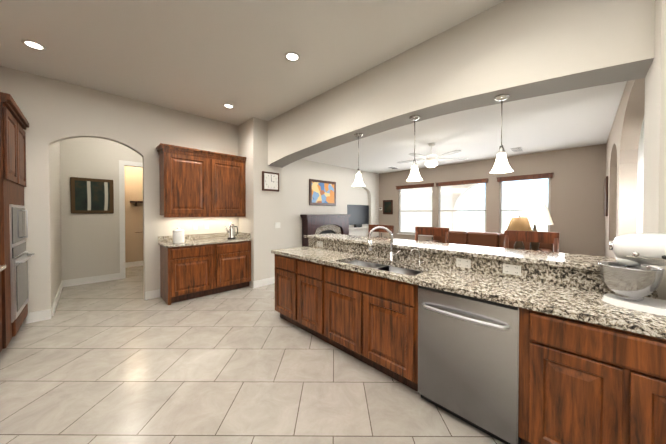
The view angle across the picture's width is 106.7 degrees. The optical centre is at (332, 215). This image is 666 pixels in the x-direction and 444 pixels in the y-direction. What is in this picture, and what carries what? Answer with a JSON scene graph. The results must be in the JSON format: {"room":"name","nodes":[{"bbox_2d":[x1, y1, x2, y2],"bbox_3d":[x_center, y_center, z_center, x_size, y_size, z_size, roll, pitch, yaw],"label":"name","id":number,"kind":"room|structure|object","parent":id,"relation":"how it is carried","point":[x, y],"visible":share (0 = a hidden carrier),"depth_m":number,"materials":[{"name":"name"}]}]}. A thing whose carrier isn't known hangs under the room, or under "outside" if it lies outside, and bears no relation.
{"room":"kitchen","nodes":[
{"label":"kitchen","id":0,"kind":"room"},
{"bbox_2d":[50,141,61,304],"bbox_3d":[-4.585,-0.235,4.033,0.120,3.200,1.950,-1,1,-45],"label":"wall","id":1,"kind":"structure","parent":0,"point":[55,210],"depth_m":3.92,"materials":[{"name":"grey paint"}]},
{"bbox_2d":[52,280,62,315],"bbox_3d":[-4.490,1.300,4.051,0.013,0.130,1.816,-1,1,-45],"label":"baseboard","id":2,"kind":"structure","parent":1,"relation":"attached to","point":[55,302],"depth_m":3.87,"materials":[{"name":"white"}]},
{"bbox_2d":[60,137,142,279],"bbox_3d":[-4.486,-0.252,5.418,2.210,3.200,0.120,-1,1,-45],"label":"wall","id":3,"kind":"structure","parent":0,"point":[90,244],"depth_m":4.96,"materials":[{"name":"grey paint"}]},
{"bbox_2d":[63,273,119,286],"bbox_3d":[-4.840,1.289,4.991,0.839,0.130,0.013,-1,1,-45],"label":"baseboard","id":4,"kind":"structure","parent":3,"relation":"attached to","point":[87,280],"depth_m":4.96,"materials":[{"name":"white"}]},
{"bbox_2d":[70,177,113,212],"bbox_3d":[-4.819,-0.396,4.978,0.620,0.700,0.030,-1,1,-45],"label":"framed picture","id":5,"kind":"object","parent":3,"relation":"attached to","point":[90,195],"visible":0.96,"depth_m":4.95,"materials":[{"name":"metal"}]},
{"bbox_2d":[119,160,142,278],"bbox_3d":[-4.193,0.081,5.616,0.980,2.530,0.014,-1,1,-45],"label":"door frame","id":6,"kind":"structure","parent":3,"relation":"attached to","point":[122,216],"depth_m":5.30,"materials":[{"name":"white"}]},
{"bbox_2d":[124,166,142,262],"bbox_3d":[-5.212,-0.266,6.599,1.700,3.200,0.120,-1,1,-45],"label":"wall","id":7,"kind":"structure","parent":0,"point":[133,214],"depth_m":6.50,"materials":[{"name":"beige paint"}]},
{"bbox_2d":[125,261,142,267],"bbox_3d":[-5.186,1.270,6.548,1.380,0.130,0.013,-1,1,-45],"label":"baseboard","id":8,"kind":"structure","parent":7,"relation":"attached to","point":[133,264],"depth_m":6.50,"materials":[{"name":"white"}]},
{"bbox_2d":[130,201,142,205],"bbox_3d":[-4.939,-0.327,6.677,0.800,0.120,0.148,-1,1,-45],"label":"shelf","id":9,"kind":"object","parent":7,"relation":"attached to","point":[135,202],"visible":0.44,"depth_m":6.45,"materials":[{"name":"brown wood"}]},
{"bbox_2d":[0,66,378,323],"bbox_3d":[-1.384,-0.256,5.745,8.500,3.200,0.120,-1,1,-45],"label":"wall","id":10,"kind":"structure","parent":0,"point":[53,111],"depth_m":3.97,"materials":[{"name":"grey paint"}]},
{"bbox_2d":[26,309,50,323],"bbox_3d":[-3.839,1.310,3.236,0.208,0.130,0.016,-1,1,-45],"label":"baseboard","id":11,"kind":"structure","parent":10,"relation":"attached to","point":[36,316],"depth_m":3.23,"materials":[{"name":"white"}]},
{"bbox_2d":[145,289,159,299],"bbox_3d":[-2.977,1.299,4.090,0.200,0.130,0.016,-1,1,-45],"label":"baseboard","id":12,"kind":"structure","parent":10,"relation":"attached to","point":[152,294],"depth_m":4.08,"materials":[{"name":"white"}]},
{"bbox_2d":[193,223,197,229],"bbox_3d":[-2.518,0.199,4.537,0.075,0.115,0.008,-1,1,-45],"label":"outlet","id":13,"kind":"object","parent":10,"relation":"attached to","point":[195,226],"visible":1,"depth_m":4.54,"materials":[{"name":"white plastic"}]},
{"bbox_2d":[204,223,208,228],"bbox_3d":[-2.383,0.197,4.670,0.075,0.115,0.008,-1,1,-45],"label":"outlet","id":14,"kind":"object","parent":10,"relation":"attached to","point":[206,225],"visible":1,"depth_m":4.67,"materials":[{"name":"white plastic"}]},
{"bbox_2d":[309,179,335,205],"bbox_3d":[-0.267,-0.618,6.738,0.970,0.680,0.030,-1,1,-45],"label":"framed picture","id":15,"kind":"object","parent":10,"relation":"attached to","point":[322,192],"visible":1,"depth_m":6.70,"materials":[{"name":"brown wood"}]},
{"bbox_2d":[0,266,503,443],"bbox_3d":[0.905,1.390,5.273,14.100,0.080,11.200,-1,1,-45],"label":"floor","id":16,"kind":"structure","parent":0,"point":[120,361],"depth_m":2.06,"materials":[{"name":"tile"}]},
{"bbox_2d":[0,272,3,351],"bbox_3d":[-2.458,0.957,1.233,0.597,0.884,2.600,-1,1,-45],"label":"base cabinet","id":17,"kind":"object","parent":16,"relation":"on","point":[1,273],"depth_m":2.36,"materials":[{"name":"brown wood"}]},
{"bbox_2d":[0,264,7,271],"bbox_3d":[-2.447,0.499,1.238,0.627,0.030,2.600,-1,1,-45],"label":"countertop","id":18,"kind":"structure","parent":17,"relation":"on","point":[2,266],"depth_m":2.34,"materials":[{"name":"beige stone"}]},
{"bbox_2d":[0,96,31,348],"bbox_3d":[-3.740,0.133,2.556,0.650,2.500,1.097,-1,1,-45],"label":"tall cabinet","id":19,"kind":"object","parent":16,"relation":"on","point":[14,254],"depth_m":2.58,"materials":[{"name":"brown wood"}]},
{"bbox_2d":[156,143,251,304],"bbox_3d":[-2.238,0.113,4.406,1.396,2.495,0.582,-1,1,-45],"label":"hutch","id":20,"kind":"object","parent":16,"relation":"on","point":[198,183],"visible":1,"depth_m":4.22,"materials":[{"name":"brown wood"}]},
{"bbox_2d":[173,227,184,242],"bbox_3d":[-2.559,0.321,4.111,0.170,0.255,0.170,-1,1,-45],"label":"canister","id":21,"kind":"object","parent":20,"relation":"on","point":[178,235],"visible":1,"depth_m":4.05,"materials":[{"name":"white ceramic"}]},
{"bbox_2d":[225,222,237,238],"bbox_3d":[-1.931,0.284,4.732,0.249,0.314,0.146,-1,1,-45],"label":"percolator","id":22,"kind":"object","parent":20,"relation":"on","point":[231,231],"visible":1,"depth_m":4.68,"materials":[{"name":"silver metal"}]},
{"bbox_2d":[300,214,350,246],"bbox_3d":[-0.056,0.649,6.626,1.650,1.370,0.507,-1,1,-45],"label":"fireplace","id":23,"kind":"object","parent":16,"relation":"on","point":[312,224],"visible":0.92,"depth_m":6.53,"materials":[{"name":"brown wood"}]},
{"bbox_2d":[369,225,393,237],"bbox_3d":[0.616,0.760,3.853,0.542,1.216,0.464,-1,1,-45],"label":"bar stool","id":24,"kind":"object","parent":16,"relation":"on","point":[390,228],"visible":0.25,"depth_m":4.00,"materials":[{"name":"brown wood"}]},
{"bbox_2d":[415,226,448,242],"bbox_3d":[1.200,0.767,3.264,0.542,1.216,0.464,-1,1,-45],"label":"bar stool","id":25,"kind":"object","parent":16,"relation":"on","point":[437,231],"visible":0.25,"depth_m":3.42,"materials":[{"name":"brown wood"}]},
{"bbox_2d":[271,237,665,443],"bbox_3d":[0.943,0.864,1.997,0.785,1.050,4.300,-1,1,-45],"label":"kitchen island","id":26,"kind":"object","parent":16,"relation":"on","point":[510,346],"depth_m":1.57,"materials":[{"name":"brown wood"}]},
{"bbox_2d":[304,233,645,268],"bbox_3d":[0.871,0.314,2.682,0.515,0.034,3.177,-1,1,-45],"label":"island countertop","id":27,"kind":"structure","parent":26,"relation":"on","point":[584,261],"depth_m":2.10,"materials":[{"name":"beige stone"}]},
{"bbox_2d":[368,226,400,261],"bbox_3d":[0.522,0.287,2.518,0.203,0.362,0.292,-1,1,-45],"label":"faucet","id":28,"kind":"object","parent":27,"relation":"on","point":[391,255],"visible":1,"depth_m":2.53,"materials":[{"name":"silver metal"}]},
{"bbox_2d":[410,248,424,265],"bbox_3d":[0.787,0.388,2.313,0.093,0.165,0.110,-1,1,-45],"label":"tap","id":29,"kind":"object","parent":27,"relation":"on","point":[419,262],"visible":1,"depth_m":2.32,"materials":[{"name":"silver metal"}]},
{"bbox_2d":[598,233,665,315],"bbox_3d":[1.675,0.286,1.284,0.234,0.394,0.417,-1,1,-45],"label":"mixer","id":30,"kind":"object","parent":26,"relation":"on","point":[630,279],"visible":1,"depth_m":1.29,"materials":[{"name":"white metal"}]},
{"bbox_2d":[427,230,552,251],"bbox_3d":[3.506,0.868,5.873,0.950,0.950,2.500,-1,1,-45],"label":"sofa","id":31,"kind":"object","parent":16,"relation":"on","point":[489,239],"visible":0.31,"depth_m":5.88,"materials":[{"name":"brown leather"}]},
{"bbox_2d":[504,230,559,252],"bbox_3d":[1.952,0.776,2.503,0.542,1.216,0.464,-1,1,-45],"label":"bar stool","id":32,"kind":"object","parent":16,"relation":"on","point":[536,236],"visible":0.19,"depth_m":2.65,"materials":[{"name":"brown wood"}]},
{"bbox_3d":[2.841,0.995,3.597,1.200,0.750,0.460,-1,1,-45],"label":"console table","id":33,"kind":"object","parent":16,"relation":"on","visible":0},
{"bbox_2d":[507,214,532,249],"bbox_3d":[2.557,0.302,3.406,0.310,0.640,0.310,-1,1,-45],"label":"table lamp","id":34,"kind":"object","parent":33,"relation":"on","point":[519,223],"visible":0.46,"depth_m":3.33,"materials":[{"name":"beige fabric"}]},
{"bbox_2d":[520,202,553,250],"bbox_3d":[3.075,0.203,3.777,0.430,0.830,0.430,-1,1,-45],"label":"table lamp","id":35,"kind":"object","parent":33,"relation":"on","point":[535,214],"visible":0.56,"depth_m":3.64,"materials":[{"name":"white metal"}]},
{"bbox_2d":[0,0,504,125],"bbox_3d":[-1.724,-1.870,2.772,4.200,0.100,10.600,-1,1,-45],"label":"ceiling","id":36,"kind":"structure","parent":0,"point":[206,58],"depth_m":2.62,"materials":[{"name":"white paint"}]},
{"bbox_2d":[21,39,46,50],"bbox_3d":[-3.181,-1.815,2.638,0.176,0.006,0.176,-1,1,-45],"label":"recessed light","id":37,"kind":"object","parent":36,"relation":"in","point":[34,45],"visible":1,"depth_m":2.64,"materials":[{"name":"white"}]},
{"bbox_2d":[223,104,233,107],"bbox_3d":[-1.745,-1.833,4.144,0.176,0.006,0.176,-1,1,-45],"label":"recessed light","id":38,"kind":"object","parent":36,"relation":"in","point":[228,106],"visible":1,"depth_m":4.15,"materials":[{"name":"white"}]},
{"bbox_2d":[285,52,299,61],"bbox_3d":[-0.465,-1.817,2.837,0.176,0.006,0.176,-1,1,-45],"label":"recessed light","id":39,"kind":"object","parent":36,"relation":"in","point":[292,56],"visible":1,"depth_m":2.83,"materials":[{"name":"white"}]},
{"bbox_2d":[238,117,281,286],"bbox_3d":[-1.493,-0.248,5.096,0.630,3.200,0.650,-1,1,-45],"label":"wall","id":40,"kind":"structure","parent":0,"point":[263,215],"depth_m":4.79,"materials":[{"name":"grey paint"}]},
{"bbox_2d":[253,277,274,287],"bbox_3d":[-1.257,1.290,4.878,0.661,0.130,0.016,-1,1,-45],"label":"baseboard","id":41,"kind":"structure","parent":40,"relation":"attached to","point":[263,282],"depth_m":4.78,"materials":[{"name":"white"}]},
{"bbox_2d":[262,171,278,191],"bbox_3d":[-1.221,-0.670,4.873,0.370,0.370,0.038,-1,1,-45],"label":"wall clock","id":42,"kind":"object","parent":40,"relation":"attached to","point":[270,181],"visible":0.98,"depth_m":4.85,"materials":[{"name":"brown wood"}]},
{"bbox_2d":[347,186,367,235],"bbox_3d":[0.632,-0.034,8.097,1.310,2.100,0.380,-1,1,-45],"label":"wall","id":43,"kind":"structure","parent":0,"point":[357,195],"depth_m":8.01,"materials":[{"name":"grey paint"}]},
{"bbox_2d":[347,205,368,229],"bbox_3d":[0.809,0.038,7.919,1.180,0.760,0.117,-1,1,-45],"label":"television","id":44,"kind":"object","parent":43,"relation":"attached to","point":[358,217],"visible":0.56,"depth_m":7.91,"materials":[{"name":"black"}]},
{"bbox_2d":[268,0,654,167],"bbox_3d":[0.478,-1.394,3.304,0.330,0.865,4.650,-1,1,-45],"label":"soffit","id":45,"kind":"structure","parent":0,"point":[515,50],"depth_m":2.21,"materials":[{"name":"grey paint"}]},
{"bbox_2d":[352,133,364,186],"bbox_3d":[0.355,-0.768,3.436,0.184,0.711,0.184,-1,1,-45],"label":"pendant light","id":46,"kind":"object","parent":45,"relation":"hanging from","point":[358,182],"visible":1,"depth_m":3.41,"materials":[{"name":"white glass"}]},
{"bbox_2d":[407,115,422,180],"bbox_3d":[0.939,-0.769,2.846,0.184,0.726,0.184,-1,1,-45],"label":"pendant light","id":47,"kind":"object","parent":45,"relation":"hanging from","point":[414,175],"visible":1,"depth_m":2.82,"materials":[{"name":"white glass"}]},
{"bbox_2d":[490,94,512,172],"bbox_3d":[1.530,-0.739,2.249,0.184,0.680,0.184,-1,1,-45],"label":"pendant light","id":48,"kind":"object","parent":45,"relation":"hanging from","point":[501,164],"visible":1,"depth_m":2.23,"materials":[{"name":"white glass"}]},
{"bbox_2d":[302,81,626,173],"bbox_3d":[2.546,-1.453,4.683,4.550,0.100,7.300,-1,1,-45],"label":"ceiling","id":49,"kind":"structure","parent":0,"point":[582,117],"depth_m":4.21,"materials":[{"name":"white paint"}]},
{"bbox_2d":[397,143,466,167],"bbox_3d":[1.880,-1.174,4.840,1.308,0.460,1.320,-1,1,-45],"label":"ceiling fan","id":50,"kind":"object","parent":49,"relation":"hanging from","point":[431,160],"visible":0.98,"depth_m":4.77,"materials":[{"name":"white"}]},
{"bbox_2d":[511,147,523,151],"bbox_3d":[3.910,-1.402,5.260,0.360,0.016,0.180,-1,1,-45],"label":"ceiling vent","id":51,"kind":"object","parent":49,"relation":"in","point":[517,149],"visible":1,"depth_m":5.22,"materials":[{"name":"white metal"}]},
{"bbox_2d":[379,144,605,255],"bbox_3d":[3.683,-0.266,6.597,0.140,3.200,5.800,-1,1,-45],"label":"wall","id":52,"kind":"structure","parent":0,"point":[577,200],"depth_m":5.33,"materials":[{"name":"beige paint"}]},
{"bbox_2d":[383,200,392,213],"bbox_3d":[1.841,-0.287,8.334,0.030,0.480,0.380,-1,1,-45],"label":"picture","id":53,"kind":"object","parent":52,"relation":"attached to","point":[387,206],"visible":1,"depth_m":8.31,"materials":[{"name":"brown wood"}]},
{"bbox_2d":[396,183,433,189],"bbox_3d":[2.491,-0.901,7.632,0.083,0.105,1.230,-1,1,-45],"label":"valance","id":54,"kind":"object","parent":52,"relation":"attached to","point":[416,186],"visible":1,"depth_m":7.55,"materials":[{"name":"brown wood"}]},
{"bbox_2d":[397,233,432,235],"bbox_3d":[2.526,0.586,7.684,0.070,0.030,1.180,-1,1,-45],"label":"window sill","id":55,"kind":"structure","parent":52,"relation":"attached to","point":[414,234],"depth_m":7.68,"materials":[{"name":"white"}]},
{"bbox_2d":[399,187,432,233],"bbox_3d":[2.568,-0.164,7.718,0.050,1.470,1.140,-1,1,-45],"label":"window","id":56,"kind":"structure","parent":52,"relation":"in","point":[400,211],"depth_m":7.87,"materials":[{"name":"grey plastic"}]},
{"bbox_2d":[436,178,487,186],"bbox_3d":[3.430,-0.889,6.684,0.083,0.105,1.320,-1,1,-45],"label":"valance","id":57,"kind":"object","parent":52,"relation":"attached to","point":[464,182],"visible":1,"depth_m":6.62,"materials":[{"name":"brown wood"}]},
{"bbox_2d":[438,183,486,231],"bbox_3d":[3.507,-0.153,6.769,0.050,1.470,1.230,-1,1,-45],"label":"window","id":58,"kind":"structure","parent":52,"relation":"in","point":[440,210],"depth_m":6.93,"materials":[{"name":"grey plastic"}]},
{"bbox_2d":[499,178,550,232],"bbox_3d":[4.464,-0.141,5.803,0.050,1.470,0.950,-1,1,-45],"label":"window","id":59,"kind":"structure","parent":52,"relation":"in","point":[501,210],"depth_m":6.04,"materials":[{"name":"grey plastic"}]},
{"bbox_2d":[497,173,552,181],"bbox_3d":[4.387,-0.878,5.718,0.083,0.105,1.040,-1,1,-45],"label":"valance","id":60,"kind":"object","parent":52,"relation":"attached to","point":[527,177],"visible":1,"depth_m":5.67,"materials":[{"name":"brown wood"}]},
{"bbox_2d":[605,78,644,256],"bbox_3d":[3.876,-0.226,3.312,4.490,3.200,0.140,-1,1,-45],"label":"wall","id":61,"kind":"structure","parent":0,"point":[622,144],"depth_m":2.96,"materials":[{"name":"beige paint"}]},
{"bbox_2d":[604,176,607,215],"bbox_3d":[4.955,-0.341,4.502,0.500,0.700,0.030,-1,1,-45],"label":"picture","id":62,"kind":"object","parent":61,"relation":"attached to","point":[606,196],"visible":0.98,"depth_m":4.33,"materials":[{"name":"brown wood"}]},
{"bbox_2d":[636,119,643,232],"bbox_3d":[4.284,-0.214,2.309,0.120,3.200,1.860,-1,1,-45],"label":"wall","id":63,"kind":"structure","parent":0,"point":[640,169],"depth_m":2.91,"materials":[{"name":"white paint"}]},
{"bbox_2d":[643,59,653,232],"bbox_3d":[2.255,-0.205,1.524,0.330,3.200,0.400,-1,1,-45],"label":"pier","id":64,"kind":"object","parent":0,"point":[648,153],"visible":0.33,"depth_m":1.65,"materials":[{"name":"grey paint"}]},
{"bbox_2d":[651,0,665,299],"bbox_3d":[2.561,-0.197,0.842,0.195,3.200,1.800,-1,1,-45],"label":"wall","id":65,"kind":"structure","parent":0,"point":[659,177],"depth_m":1.41,"materials":[{"name":"grey paint"}]},
{"bbox_3d":[4.612,1.351,8.592,3.960,0.079,10.500,-1,1,-45],"label":"floor","id":66,"kind":"structure","parent":0,"visible":0},
{"bbox_2d":[401,184,477,230],"bbox_3d":[4.136,-0.334,8.100,0.300,3.300,10.500,-1,1,-45],"label":"arcade","id":67,"kind":"object","parent":66,"relation":"on","point":[459,192],"visible":0.04,"depth_m":8.11,"materials":[{"name":"beige paint"}]},
{"bbox_2d":[401,186,451,231],"bbox_3d":[3.109,-0.266,8.914,0.014,3.105,2.240,-1,1,-45],"label":"screen","id":68,"kind":"object","parent":67,"relation":"attached to","point":[420,199],"visible":0.25,"depth_m":8.82,"materials":[{"name":"white"}]}
]}

